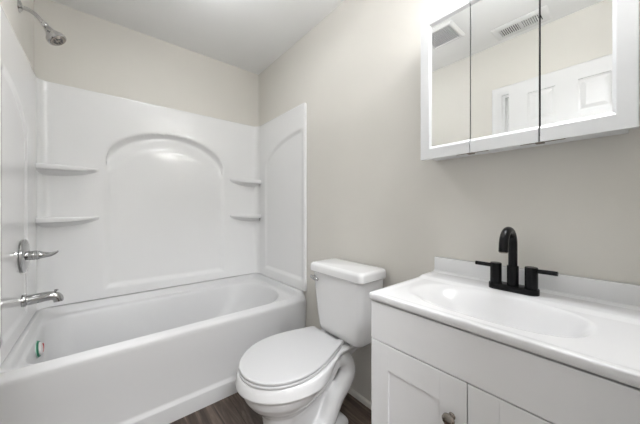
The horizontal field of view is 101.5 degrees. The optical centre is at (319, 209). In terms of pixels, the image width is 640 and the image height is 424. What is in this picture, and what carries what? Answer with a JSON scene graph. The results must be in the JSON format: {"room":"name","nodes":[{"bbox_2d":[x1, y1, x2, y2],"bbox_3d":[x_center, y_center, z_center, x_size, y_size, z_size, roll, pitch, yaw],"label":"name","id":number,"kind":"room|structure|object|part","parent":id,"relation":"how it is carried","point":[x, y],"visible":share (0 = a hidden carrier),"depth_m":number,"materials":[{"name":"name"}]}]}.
{"room":"bathroom","nodes":[
{"label":"bathroom","id":0,"kind":"room"},
{"bbox_2d":[0,0,33,70],"bbox_3d":[-1.040,-0.098,0.648,0.115,2.473,2.437,0,0,-40],"label":"wall","id":1,"kind":"structure","parent":0,"point":[22,24],"depth_m":1.41,"materials":[{"name":"beige paint"}]},
{"bbox_2d":[17,0,66,45],"bbox_3d":[-1.450,-0.971,1.367,0.179,0.183,0.086,0,0,-36],"label":"shower","id":2,"kind":"object","parent":1,"relation":"attached to","point":[53,37],"visible":1,"depth_m":1.37,"materials":[{"name":"silver metal"}]},
{"bbox_3d":[-1.487,-1.007,1.357,0.092,0.071,0.024,0,0,-33],"label":"arm","id":3,"kind":"part","parent":2,"relation":"part of","materials":[{"name":"silver metal"}]},
{"bbox_2d":[34,0,257,126],"bbox_3d":[-1.661,-0.098,1.782,2.850,2.473,0.100,0,0,-40],"label":"wall","id":4,"kind":"structure","parent":0,"point":[97,54],"depth_m":1.96,"materials":[{"name":"beige paint"}]},
{"bbox_2d":[0,5,306,365],"bbox_3d":[-0.945,-0.097,1.809,1.513,1.424,0.822,0,0,-40],"label":"shower surround","id":5,"kind":"object","parent":4,"relation":"attached to","point":[132,196],"visible":0.98,"depth_m":1.92,"materials":[{"name":"white plastic"}]},
{"bbox_3d":[-1.490,-0.097,1.295,0.019,1.424,0.728,0,0,-40],"label":"panel","id":6,"kind":"part","parent":5,"relation":"part of","materials":[{"name":"white plastic"}]},
{"bbox_2d":[19,239,58,272],"bbox_3d":[-1.459,0.237,1.371,0.131,0.170,0.170,0,0,-40],"label":"shower valve","id":7,"kind":"object","parent":5,"relation":"attached to","point":[25,255],"visible":1,"depth_m":1.32,"materials":[{"name":"silver metal"}]},
{"bbox_3d":[-1.439,0.237,1.387,0.079,0.045,0.045,0,0,-40],"label":"lever","id":8,"kind":"part","parent":7,"relation":"part of","materials":[{"name":"silver metal"}]},
{"bbox_2d":[20,289,63,306],"bbox_3d":[-1.450,0.461,1.372,0.152,0.068,0.062,0,0,-40],"label":"tub spout","id":9,"kind":"object","parent":5,"relation":"attached to","point":[56,296],"visible":1,"depth_m":1.35,"materials":[{"name":"silver metal"}]},
{"bbox_2d":[36,216,98,227],"bbox_3d":[-1.614,0.085,1.686,0.288,0.073,0.092,0,0,-40],"label":"corner shelf","id":10,"kind":"object","parent":5,"relation":"attached to","point":[41,221],"depth_m":1.68,"materials":[{"name":"white plastic"}]},
{"bbox_2d":[36,163,98,175],"bbox_3d":[-1.614,-0.243,1.686,0.288,0.073,0.092,0,0,-40],"label":"corner shelf","id":11,"kind":"object","parent":5,"relation":"attached to","point":[42,169],"depth_m":1.67,"materials":[{"name":"white plastic"}]},
{"bbox_3d":[-1.178,-0.097,2.089,1.513,1.424,0.094,0,0,-40],"label":"panel","id":12,"kind":"part","parent":5,"relation":"part of","materials":[{"name":"white plastic"}]},
{"bbox_2d":[230,215,260,220],"bbox_3d":[-0.696,0.085,2.449,0.272,0.073,0.092,0,0,-40],"label":"corner shelf","id":13,"kind":"object","parent":5,"relation":"attached to","point":[232,217],"depth_m":2.44,"materials":[{"name":"white plastic"}]},
{"bbox_2d":[230,179,260,186],"bbox_3d":[-0.696,-0.243,2.449,0.272,0.073,0.092,0,0,-40],"label":"corner shelf","id":14,"kind":"object","parent":5,"relation":"attached to","point":[233,182],"depth_m":2.44,"materials":[{"name":"white plastic"}]},
{"bbox_3d":[-0.341,-0.097,2.250,0.019,1.424,0.728,0,0,-40],"label":"panel","id":15,"kind":"part","parent":5,"relation":"part of","materials":[{"name":"white plastic"}]},
{"bbox_2d":[51,0,344,74],"bbox_3d":[0.264,-1.364,0.326,3.950,0.060,4.800,0,0,-40],"label":"ceiling","id":16,"kind":"structure","parent":0,"point":[248,35],"depth_m":1.86,"materials":[{"name":"paint"}]},
{"bbox_2d":[170,392,371,423],"bbox_3d":[0.264,1.169,0.326,3.950,0.060,4.800,0,0,-40],"label":"floor","id":17,"kind":"structure","parent":0,"point":[233,409],"depth_m":1.46,"materials":[{"name":"brown wood"}]},
{"bbox_2d":[0,273,305,423],"bbox_3d":[-0.936,0.879,1.798,1.509,0.520,0.797,0,0,-40],"label":"bathtub","id":18,"kind":"object","parent":17,"relation":"on","point":[166,355],"visible":0.97,"depth_m":1.49,"materials":[{"name":"white plastic"}]},
{"bbox_2d":[235,258,385,423],"bbox_3d":[-0.059,0.727,1.329,0.724,0.825,0.440,0,0,-40],"label":"toilet","id":19,"kind":"object","parent":17,"relation":"on","point":[287,377],"visible":0.99,"depth_m":1.30,"materials":[{"name":"white ceramic"}]},
{"bbox_3d":[-0.144,0.716,1.285,0.519,0.012,0.402,0,0,-40],"label":"seat","id":20,"kind":"part","parent":19,"relation":"part of","materials":[{"name":"white plastic"}]},
{"bbox_3d":[-0.143,0.700,1.285,0.517,0.017,0.398,0,0,-40],"label":"lid","id":21,"kind":"part","parent":19,"relation":"part of","materials":[{"name":"white plastic"}]},
{"bbox_3d":[-0.036,0.400,1.531,0.025,0.027,0.068,0,0,-40],"label":"lever","id":22,"kind":"part","parent":19,"relation":"part of","materials":[{"name":"silver metal"}]},
{"bbox_3d":[0.146,0.339,1.485,0.209,0.050,0.418,0,0,-40],"label":"tank lid","id":23,"kind":"part","parent":19,"relation":"part of","materials":[{"name":"white ceramic"}]},
{"bbox_3d":[0.148,0.544,1.488,0.191,0.356,0.391,0,0,-40],"label":"tank","id":24,"kind":"part","parent":19,"relation":"part of","materials":[{"name":"white ceramic"}]},
{"bbox_2d":[371,300,639,423],"bbox_3d":[0.546,0.725,0.807,0.498,0.828,0.628,0,0,-40],"label":"vanity cabinet","id":25,"kind":"object","parent":17,"relation":"on","point":[425,370],"visible":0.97,"depth_m":0.66,"materials":[{"name":"white paint"}]},
{"bbox_3d":[0.284,0.745,0.794,0.018,0.598,0.309,0,0,-40],"label":"door","id":26,"kind":"part","parent":25,"relation":"part of","materials":[{"name":"white paint"}]},
{"bbox_3d":[0.341,0.551,0.689,0.031,0.033,0.033,0,0,-40],"label":"knob","id":27,"kind":"part","parent":25,"relation":"part of","materials":[{"name":"silver metal"}]},
{"bbox_2d":[369,256,639,388],"bbox_3d":[0.556,0.303,0.814,0.478,0.174,0.632,0,0,-40],"label":"sink","id":28,"kind":"object","parent":25,"relation":"in","point":[592,325],"visible":0.91,"depth_m":0.76,"materials":[{"name":"white ceramic"}]},
{"bbox_2d":[475,227,557,296],"bbox_3d":[0.668,0.169,0.907,0.172,0.224,0.178,0,0,4],"label":"faucet","id":29,"kind":"object","parent":28,"relation":"on","point":[508,243],"visible":1,"depth_m":0.89,"materials":[{"name":"black metal"}]},
{"bbox_3d":[0.611,0.202,0.977,0.016,0.015,0.053,0,0,-40],"label":"lever","id":30,"kind":"part","parent":29,"relation":"part of","materials":[{"name":"black metal"}]},
{"bbox_3d":[0.637,0.227,0.947,0.036,0.071,0.036,0,0,-40],"label":"handle","id":31,"kind":"part","parent":29,"relation":"part of","materials":[{"name":"black metal"}]},
{"bbox_3d":[0.630,0.129,0.875,0.129,0.144,0.026,0,0,-40],"label":"spout","id":32,"kind":"part","parent":29,"relation":"part of","materials":[{"name":"black metal"}]},
{"bbox_3d":[0.702,0.227,0.869,0.036,0.071,0.036,0,0,-40],"label":"handle","id":33,"kind":"part","parent":29,"relation":"part of","materials":[{"name":"black metal"}]},
{"bbox_3d":[0.727,0.202,0.837,0.016,0.015,0.053,0,0,-40],"label":"lever","id":34,"kind":"part","parent":29,"relation":"part of","materials":[{"name":"black metal"}]},
{"bbox_3d":[0.485,0.745,0.553,0.018,0.598,0.314,0,0,-40],"label":"door","id":35,"kind":"part","parent":25,"relation":"part of","materials":[{"name":"white paint"}]},
{"bbox_2d":[258,0,639,402],"bbox_3d":[0.207,-0.098,1.685,0.100,2.473,2.437,0,0,-40],"label":"wall","id":36,"kind":"structure","parent":0,"point":[573,207],"depth_m":1.33,"materials":[{"name":"beige paint"}]},
{"bbox_2d":[333,377,371,409],"bbox_3d":[0.216,1.124,1.586,0.014,0.030,0.978,0,0,-40],"label":"baseboard","id":37,"kind":"structure","parent":36,"relation":"attached to","point":[351,391],"depth_m":1.55,"materials":[{"name":"beige paint"}]},
{"bbox_2d":[421,0,638,160],"bbox_3d":[0.676,-0.514,0.942,0.129,0.608,0.598,0,0,-40],"label":"medicine cabinet","id":38,"kind":"object","parent":36,"relation":"attached to","point":[497,75],"visible":1,"depth_m":0.86,"materials":[{"name":"white paint"}]},
{"bbox_3d":[0.504,-0.515,1.062,0.019,0.605,0.194,0,0,-40],"label":"door","id":39,"kind":"part","parent":38,"relation":"part of","materials":[{"name":"white paint"}]},
{"bbox_2d":[432,7,469,145],"bbox_3d":[0.519,-0.515,1.045,0.004,0.505,0.150,0,0,-40],"label":"mirror","id":40,"kind":"object","parent":38,"relation":"attached to","point":[450,31],"depth_m":1.04,"materials":[{"name":"clear glass"}]},
{"bbox_3d":[0.632,-0.515,0.908,0.019,0.605,0.199,0,0,-40],"label":"door","id":41,"kind":"part","parent":38,"relation":"part of","materials":[{"name":"white paint"}]},
{"bbox_2d":[471,0,538,138],"bbox_3d":[0.633,-0.515,0.909,0.004,0.505,0.199,0,0,-40],"label":"mirror","id":42,"kind":"object","parent":38,"relation":"attached to","point":[504,33],"depth_m":0.90,"materials":[{"name":"clear glass"}]},
{"bbox_2d":[541,0,611,125],"bbox_3d":[0.749,-0.515,0.770,0.004,0.505,0.153,0,0,-40],"label":"mirror","id":43,"kind":"object","parent":38,"relation":"attached to","point":[576,35],"depth_m":0.77,"materials":[{"name":"clear glass"}]},
{"bbox_3d":[0.762,-0.515,0.752,0.019,0.605,0.197,0,0,-40],"label":"door","id":44,"kind":"part","parent":38,"relation":"part of","materials":[{"name":"white paint"}]},
{"bbox_2d":[434,256,639,305],"bbox_3d":[0.732,0.263,0.959,0.022,0.094,0.631,0,0,-40],"label":"backsplash","id":45,"kind":"structure","parent":36,"relation":"attached to","point":[619,292],"depth_m":0.85,"materials":[{"name":"white stone"}]}
]}

